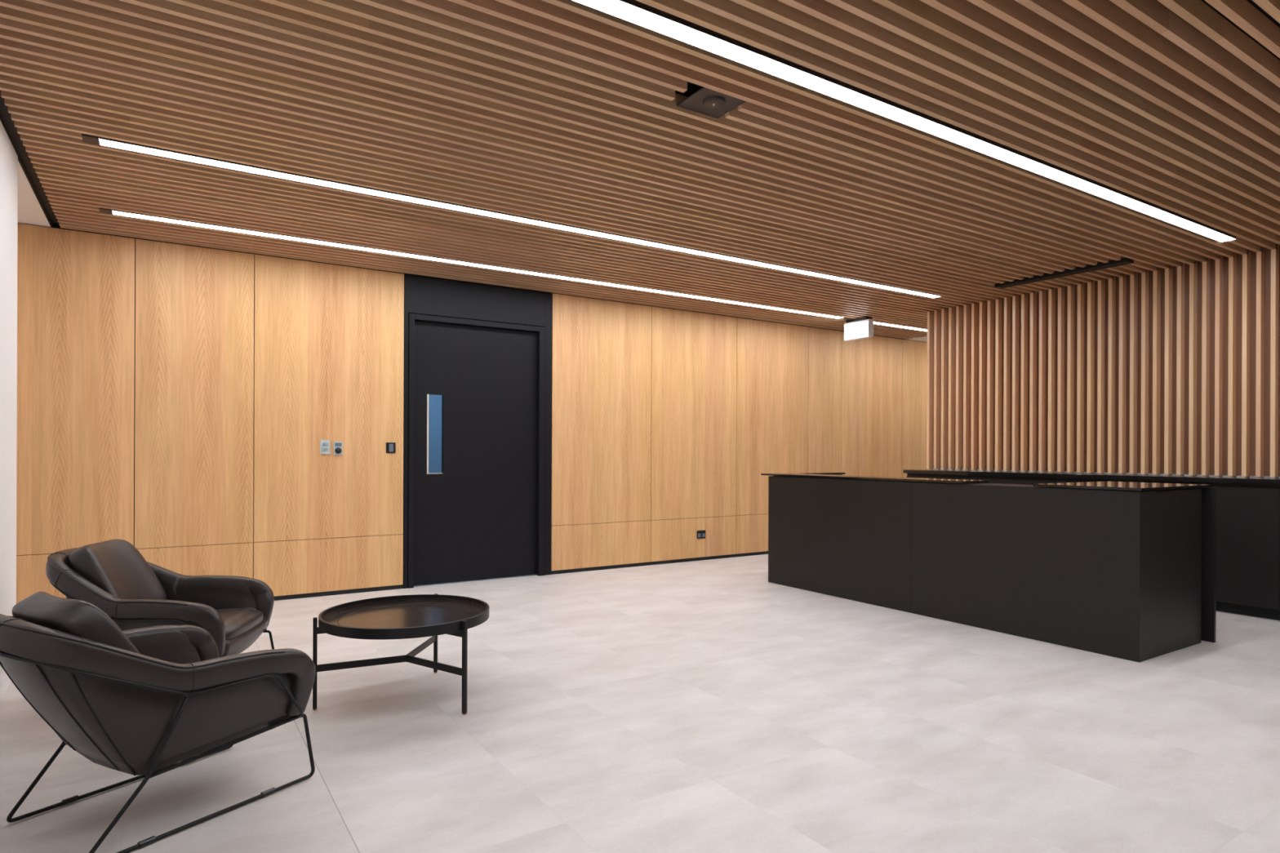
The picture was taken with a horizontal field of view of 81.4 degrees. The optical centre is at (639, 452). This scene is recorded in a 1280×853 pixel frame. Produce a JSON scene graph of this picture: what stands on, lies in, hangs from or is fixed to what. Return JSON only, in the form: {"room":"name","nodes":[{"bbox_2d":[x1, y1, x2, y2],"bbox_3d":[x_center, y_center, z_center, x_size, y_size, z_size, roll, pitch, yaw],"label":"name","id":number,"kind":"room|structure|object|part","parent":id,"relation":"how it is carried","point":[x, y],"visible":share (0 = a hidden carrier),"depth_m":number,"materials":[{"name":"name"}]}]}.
{"room":"lobby","nodes":[
{"label":"lobby","id":0,"kind":"room"},
{"bbox_2d":[0,120,17,700],"bbox_3d":[-1.102,-0.182,0.420,0.120,2.755,8.300,0,0,-33],"label":"wall","id":1,"kind":"structure","parent":0,"point":[8,156],"depth_m":3.70,"materials":[{"name":"white paint"}]},
{"bbox_2d":[0,89,58,227],"bbox_3d":[-1.437,-1.659,1.095,0.054,0.202,9.803,0,0,-33],"label":"trim","id":2,"kind":"structure","parent":1,"relation":"attached to","point":[7,122],"depth_m":4.09,"materials":[{"name":"black metal"}]},
{"bbox_2d":[17,160,50,226],"bbox_3d":[-2.574,-1.625,0.363,2.654,0.120,9.803,0,0,-33],"label":"ceiling","id":3,"kind":"structure","parent":0,"point":[30,211],"depth_m":4.75,"materials":[{"name":"white paint"}]},
{"bbox_2d":[16,222,931,604],"bbox_3d":[-0.657,-0.278,7.489,13.400,2.950,0.140,0,0,-33],"label":"wall","id":4,"kind":"structure","parent":0,"point":[176,402],"depth_m":6.16,"materials":[{"name":"brown wood"}]},
{"bbox_3d":[-4.198,0.929,5.140,1.163,0.438,0.018,0,0,-33],"label":"wall panel","id":5,"kind":"part","parent":4,"relation":"part of","materials":[{"name":"brown wood"}]},
{"bbox_3d":[-4.193,-0.429,5.140,1.163,2.272,0.018,0,0,-33],"label":"wall panel","id":6,"kind":"part","parent":4,"relation":"part of","materials":[{"name":"brown wood"}]},
{"bbox_3d":[-3.374,-0.426,5.667,0.774,2.272,0.018,0,0,-33],"label":"wall panel","id":7,"kind":"part","parent":4,"relation":"part of","materials":[{"name":"brown wood"}]},
{"bbox_3d":[-3.380,0.932,5.667,0.774,0.438,0.018,0,0,-33],"label":"wall panel","id":8,"kind":"part","parent":4,"relation":"part of","materials":[{"name":"brown wood"}]},
{"bbox_2d":[320,440,329,453],"bbox_3d":[-2.599,-0.042,6.148,0.074,0.116,0.013,0,0,-33],"label":"light switch","id":9,"kind":"object","parent":4,"relation":"attached to","point":[324,444],"visible":1,"depth_m":6.14,"materials":[{"name":"metal"}]},
{"bbox_3d":[-2.561,0.935,6.193,1.162,0.438,0.018,0,0,-33],"label":"wall panel","id":10,"kind":"part","parent":4,"relation":"part of","materials":[{"name":"brown wood"}]},
{"bbox_3d":[-2.556,-0.423,6.193,1.162,2.272,0.018,0,0,-33],"label":"wall panel","id":11,"kind":"part","parent":4,"relation":"part of","materials":[{"name":"brown wood"}]},
{"bbox_2d":[333,441,342,455],"bbox_3d":[-2.511,-0.032,6.197,0.068,0.112,0.027,0,0,-33],"label":"switch","id":12,"kind":"object","parent":4,"relation":"attached to","point":[337,445],"visible":1,"depth_m":6.19,"materials":[{"name":"silver plastic"}]},
{"bbox_2d":[386,442,395,453],"bbox_3d":[-2.153,-0.037,6.436,0.080,0.092,0.012,0,0,-33],"label":"card reader","id":13,"kind":"object","parent":4,"relation":"attached to","point":[390,446],"visible":1,"depth_m":6.43,"materials":[{"name":"black plastic"}]},
{"bbox_2d":[403,275,551,588],"bbox_3d":[-1.493,-0.177,6.937,1.422,2.742,0.144,0,0,-33],"label":"door","id":14,"kind":"structure","parent":4,"relation":"in","point":[477,413],"depth_m":6.89,"materials":[{"name":"black paint"}]},
{"bbox_3d":[-1.850,-0.164,6.716,0.139,0.709,0.006,0,0,-33],"label":"vision panel","id":15,"kind":"part","parent":14,"relation":"part of","materials":[{"name":"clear glass"}]},
{"bbox_2d":[274,551,768,600],"bbox_3d":[-0.631,1.181,7.439,13.400,0.034,0.015,0,0,-33],"label":"baseboard","id":16,"kind":"structure","parent":4,"relation":"attached to","point":[597,568],"depth_m":7.42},
{"bbox_3d":[-0.380,0.944,7.597,1.160,0.438,0.018,0,0,-33],"label":"wall panel","id":17,"kind":"part","parent":4,"relation":"part of","materials":[{"name":"brown wood"}]},
{"bbox_3d":[-0.375,-0.415,7.597,1.160,2.272,0.018,0,0,-33],"label":"wall panel","id":18,"kind":"part","parent":4,"relation":"part of","materials":[{"name":"brown wood"}]},
{"bbox_3d":[0.604,0.948,8.231,1.171,0.438,0.018,0,0,-33],"label":"wall panel","id":19,"kind":"part","parent":4,"relation":"part of","materials":[{"name":"brown wood"}]},
{"bbox_3d":[0.609,-0.411,8.231,1.171,2.272,0.018,0,0,-33],"label":"wall panel","id":20,"kind":"part","parent":4,"relation":"part of","materials":[{"name":"brown wood"}]},
{"bbox_2d":[697,530,705,538],"bbox_3d":[0.680,0.914,8.262,0.118,0.090,0.011,0,0,-33],"label":"power outlet","id":21,"kind":"object","parent":4,"relation":"attached to","point":[700,534],"visible":1,"depth_m":8.26,"materials":[{"name":"black plastic"}]},
{"bbox_3d":[1.577,0.951,8.857,1.133,0.438,0.018,0,0,-33],"label":"wall panel","id":22,"kind":"part","parent":4,"relation":"part of","materials":[{"name":"brown wood"}]},
{"bbox_3d":[1.582,-0.407,8.857,1.133,2.272,0.018,0,0,-33],"label":"wall panel","id":23,"kind":"part","parent":4,"relation":"part of","materials":[{"name":"brown wood"}]},
{"bbox_3d":[2.309,-0.404,9.325,0.585,2.272,0.018,0,0,-33],"label":"wall panel","id":24,"kind":"part","parent":4,"relation":"part of","materials":[{"name":"brown wood"}]},
{"bbox_3d":[3.055,-0.402,9.805,1.181,2.272,0.018,0,0,-33],"label":"wall panel","id":25,"kind":"part","parent":4,"relation":"part of","materials":[{"name":"brown wood"}]},
{"bbox_3d":[4.047,-0.398,10.444,1.167,2.272,0.018,0,0,-33],"label":"wall panel","id":26,"kind":"part","parent":4,"relation":"part of","materials":[{"name":"brown wood"}]},
{"bbox_2d":[0,0,1279,342],"bbox_3d":[3.193,-1.643,4.015,10.894,0.200,9.903,0,0,-33],"label":"ceiling","id":27,"kind":"structure","parent":0,"point":[565,112],"depth_m":3.70,"materials":[{"name":"brown wood"}]},
{"bbox_2d":[98,207,844,318],"bbox_3d":[-0.597,-1.592,6.706,6.921,0.071,0.094,0,0,-33],"label":"linear light","id":28,"kind":"object","parent":27,"relation":"attached to","point":[106,211],"visible":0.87,"depth_m":5.95,"materials":[{"name":"glowing white diffuser"},{"name":"black metal"}]},
{"bbox_3d":[-3.478,-1.570,4.851,0.069,0.005,0.094,0,0,-33],"label":"plate","id":29,"kind":"part","parent":28,"relation":"part of","materials":[{"name":"brown metal"}]},
{"bbox_2d":[81,133,941,297],"bbox_3d":[0.086,-1.589,5.563,6.823,0.071,0.094,0,0,-33],"label":"linear light","id":30,"kind":"object","parent":27,"relation":"attached to","point":[86,138],"visible":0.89,"depth_m":4.68,"materials":[{"name":"glowing white diffuser"},{"name":"black metal"}]},
{"bbox_3d":[-2.754,-1.567,3.735,0.069,0.005,0.094,0,0,-33],"label":"plate","id":31,"kind":"part","parent":30,"relation":"part of","materials":[{"name":"brown metal"}]},
{"bbox_2d":[676,86,746,118],"bbox_3d":[0.334,-1.566,3.339,0.237,0.024,0.250,0,0,-33],"label":"ceiling speaker","id":32,"kind":"object","parent":27,"relation":"attached to","point":[706,101],"visible":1,"depth_m":3.34,"materials":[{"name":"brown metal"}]},
{"bbox_2d":[702,95,725,108],"bbox_3d":[0.331,-1.566,3.337,0.104,0.012,0.104,0,0,-33],"label":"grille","id":33,"kind":"object","parent":32,"relation":"attached to","point":[708,101],"depth_m":3.32,"materials":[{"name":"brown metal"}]},
{"bbox_2d":[844,316,873,341],"bbox_3d":[2.536,-1.423,8.628,0.104,0.240,0.364,0,0,-33],"label":"exit sign","id":34,"kind":"object","parent":27,"relation":"hanging from","point":[860,328],"visible":1,"depth_m":8.57,"materials":[{"name":"grey plastic"}]},
{"bbox_2d":[844,321,867,339],"bbox_3d":[2.494,-1.403,8.601,0.004,0.168,0.344,0,0,-33],"label":"diffuser","id":35,"kind":"object","parent":34,"relation":"attached to","point":[852,330],"depth_m":8.60,"materials":[{"name":"white plastic"}]},
{"bbox_2d":[873,320,927,331],"bbox_3d":[3.246,-1.577,9.180,1.173,0.071,0.092,0,0,-33],"label":"linear light","id":36,"kind":"object","parent":27,"relation":"attached to","point":[874,322],"visible":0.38,"depth_m":9.11,"materials":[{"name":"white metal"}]},
{"bbox_2d":[571,0,1235,242],"bbox_3d":[1.395,-1.584,3.558,6.853,0.071,0.094,0,0,-33],"label":"linear light","id":37,"kind":"object","parent":27,"relation":"attached to","point":[634,11],"visible":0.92,"depth_m":3.26,"materials":[{"name":"glowing white acrylic diffuser"}]},
{"bbox_2d":[995,257,1133,288],"bbox_3d":[3.632,-1.582,6.485,0.192,0.083,1.140,0,0,-33],"label":"ceiling vent","id":38,"kind":"object","parent":27,"relation":"in","point":[1122,261],"visible":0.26,"depth_m":6.43,"materials":[{"name":"black metal"}]},
{"bbox_2d":[0,554,1279,852],"bbox_3d":[1.314,1.255,4.417,13.800,0.100,12.800,0,0,-33],"label":"floor","id":39,"kind":"structure","parent":0,"point":[712,705],"depth_m":3.06,"materials":[{"name":"tile"}]},
{"bbox_2d":[0,591,315,852],"bbox_3d":[-1.649,0.814,2.497,0.725,0.756,0.890,0,0,31],"label":"lounge chair","id":40,"kind":"object","parent":39,"relation":"on","point":[142,702],"visible":1,"depth_m":2.25,"materials":[{"name":"brown leather"}]},
{"bbox_2d":[12,591,139,653],"bbox_3d":[-1.735,0.640,2.312,0.423,0.410,0.290,0,0,31],"label":"cushion","id":41,"kind":"object","parent":40,"relation":"on","point":[60,617],"depth_m":2.18,"materials":[{"name":"brown leather"}]},
{"bbox_2d":[45,539,274,657],"bbox_3d":[-2.313,0.811,3.615,0.890,0.756,0.725,0,0,-8],"label":"lounge chair","id":42,"kind":"object","parent":39,"relation":"on","point":[113,576],"visible":0.8,"depth_m":3.52,"materials":[{"name":"brown leather"}]},
{"bbox_2d":[68,539,166,599],"bbox_3d":[-2.525,0.637,3.587,0.290,0.410,0.423,0,0,-8],"label":"cushion","id":43,"kind":"object","parent":42,"relation":"on","point":[116,566],"depth_m":3.55,"materials":[{"name":"brown leather"}]},
{"bbox_3d":[-2.309,0.870,3.616,0.883,0.636,0.725,0,0,-8],"label":"wire frame","id":44,"kind":"part","parent":42,"relation":"part of","materials":[{"name":"black metal"}]},
{"bbox_2d":[215,607,263,639],"bbox_3d":[-2.160,0.851,3.636,0.502,0.112,0.528,0,0,-8],"label":"seat cushion","id":45,"kind":"object","parent":42,"relation":"on","point":[240,623],"depth_m":3.66,"materials":[{"name":"brown leather"}]},
{"bbox_2d":[312,593,488,715],"bbox_3d":[-1.147,0.982,3.625,0.811,0.428,0.790,0,0,-33],"label":"coffee table","id":46,"kind":"object","parent":39,"relation":"on","point":[417,615],"visible":1,"depth_m":3.56,"materials":[{"name":"black metal"}]},
{"bbox_3d":[-1.507,0.978,3.454,0.018,0.420,0.018,0,0,-26],"label":"leg","id":47,"kind":"part","parent":46,"relation":"part of","materials":[{"name":"black metal"}]},
{"bbox_2d":[321,598,486,628],"bbox_3d":[-1.138,0.792,3.631,0.784,0.046,0.784,0,0,-33],"label":"table top","id":48,"kind":"object","parent":46,"relation":"on","point":[370,613],"depth_m":3.68,"materials":[{"name":"black wood"}]},
{"bbox_3d":[-1.108,0.980,4.038,0.018,0.420,0.018,0,0,4],"label":"leg","id":49,"kind":"part","parent":46,"relation":"part of","materials":[{"name":"black metal"}]},
{"bbox_3d":[-0.801,0.981,3.400,0.018,0.420,0.018,0,0,34],"label":"leg","id":50,"kind":"part","parent":46,"relation":"part of","materials":[{"name":"black metal"}]},
{"bbox_2d":[906,473,973,479],"bbox_3d":[3.247,0.720,7.794,0.416,0.984,0.767,0,0,-33],"label":"base cabinet","id":51,"kind":"object","parent":39,"relation":"on","point":[909,475],"visible":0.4,"depth_m":7.65,"materials":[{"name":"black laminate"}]},
{"bbox_3d":[3.081,0.691,7.687,0.021,0.872,0.767,0,0,-33],"label":"door","id":52,"kind":"part","parent":51,"relation":"part of","materials":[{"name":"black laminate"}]},
{"bbox_3d":[3.214,0.239,7.772,0.320,0.023,0.767,0,0,-33],"label":"rail","id":53,"kind":"part","parent":51,"relation":"part of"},
{"bbox_2d":[760,472,1216,662],"bbox_3d":[2.418,0.706,5.870,0.975,1.004,3.244,0,0,-33],"label":"reception desk","id":54,"kind":"object","parent":39,"relation":"on","point":[1122,570],"visible":1,"depth_m":4.89,"materials":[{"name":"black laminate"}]},
{"bbox_3d":[1.623,0.714,6.255,0.030,0.982,1.557,0,0,-33],"label":"panel","id":55,"kind":"part","parent":54,"relation":"part of","materials":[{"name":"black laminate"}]},
{"bbox_3d":[2.466,0.718,4.945,0.030,0.982,1.555,0,0,-33],"label":"panel","id":56,"kind":"part","parent":54,"relation":"part of","materials":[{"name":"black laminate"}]},
{"bbox_3d":[3.225,0.720,4.530,0.797,0.982,0.030,0,0,-33],"label":"panel","id":57,"kind":"part","parent":54,"relation":"part of","materials":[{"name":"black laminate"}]},
{"bbox_2d":[972,475,1055,484],"bbox_3d":[3.671,0.721,7.134,0.416,0.984,0.797,0,0,-33],"label":"base cabinet","id":58,"kind":"object","parent":39,"relation":"on","point":[993,479],"visible":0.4,"depth_m":6.99,"materials":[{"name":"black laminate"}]},
{"bbox_3d":[3.506,0.693,7.027,0.021,0.872,0.797,0,0,-33],"label":"door","id":59,"kind":"part","parent":58,"relation":"part of","materials":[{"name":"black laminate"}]},
{"bbox_3d":[3.639,0.240,7.112,0.320,0.023,0.797,0,0,-33],"label":"rail","id":60,"kind":"part","parent":58,"relation":"part of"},
{"bbox_2d":[1053,477,1154,483],"bbox_3d":[4.104,0.723,6.462,0.416,0.984,0.797,0,0,-33],"label":"base cabinet","id":61,"kind":"object","parent":39,"relation":"on","point":[1058,480],"visible":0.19,"depth_m":6.46,"materials":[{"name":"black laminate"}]},
{"bbox_3d":[3.939,0.694,6.355,0.021,0.872,0.797,0,0,-33],"label":"door","id":62,"kind":"part","parent":61,"relation":"part of","materials":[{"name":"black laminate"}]},
{"bbox_2d":[1154,480,1279,620],"bbox_3d":[4.539,0.724,5.787,0.416,0.984,0.802,0,0,-33],"label":"counter","id":63,"kind":"object","parent":39,"relation":"on","point":[1248,515],"visible":0.42,"depth_m":5.50,"materials":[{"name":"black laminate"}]},
{"bbox_3d":[4.506,0.244,5.764,0.320,0.023,0.802,0,0,-33],"label":"rail","id":64,"kind":"part","parent":63,"relation":"part of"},
{"bbox_3d":[4.373,0.696,5.680,0.021,0.872,0.802,0,0,-33],"label":"door","id":65,"kind":"part","parent":63,"relation":"part of","materials":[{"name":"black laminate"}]},
{"bbox_3d":[4.919,0.726,5.196,0.416,0.984,0.597,0,0,-33],"label":"drawer unit","id":66,"kind":"object","parent":39,"relation":"on","visible":0},
{"bbox_2d":[902,469,1279,484],"bbox_3d":[4.964,0.215,5.093,0.463,0.036,7.190,0,0,-33],"label":"countertop","id":67,"kind":"structure","parent":66,"relation":"on","point":[1273,481],"depth_m":6.29,"materials":[{"name":"black stone"}]},
{"bbox_2d":[926,243,1279,478],"bbox_3d":[5.523,-0.196,4.733,0.240,2.835,8.382,0,0,-33],"label":"wall","id":68,"kind":"structure","parent":0,"point":[1174,371],"depth_m":6.56,"materials":[{"name":"brown wood"}]}
]}

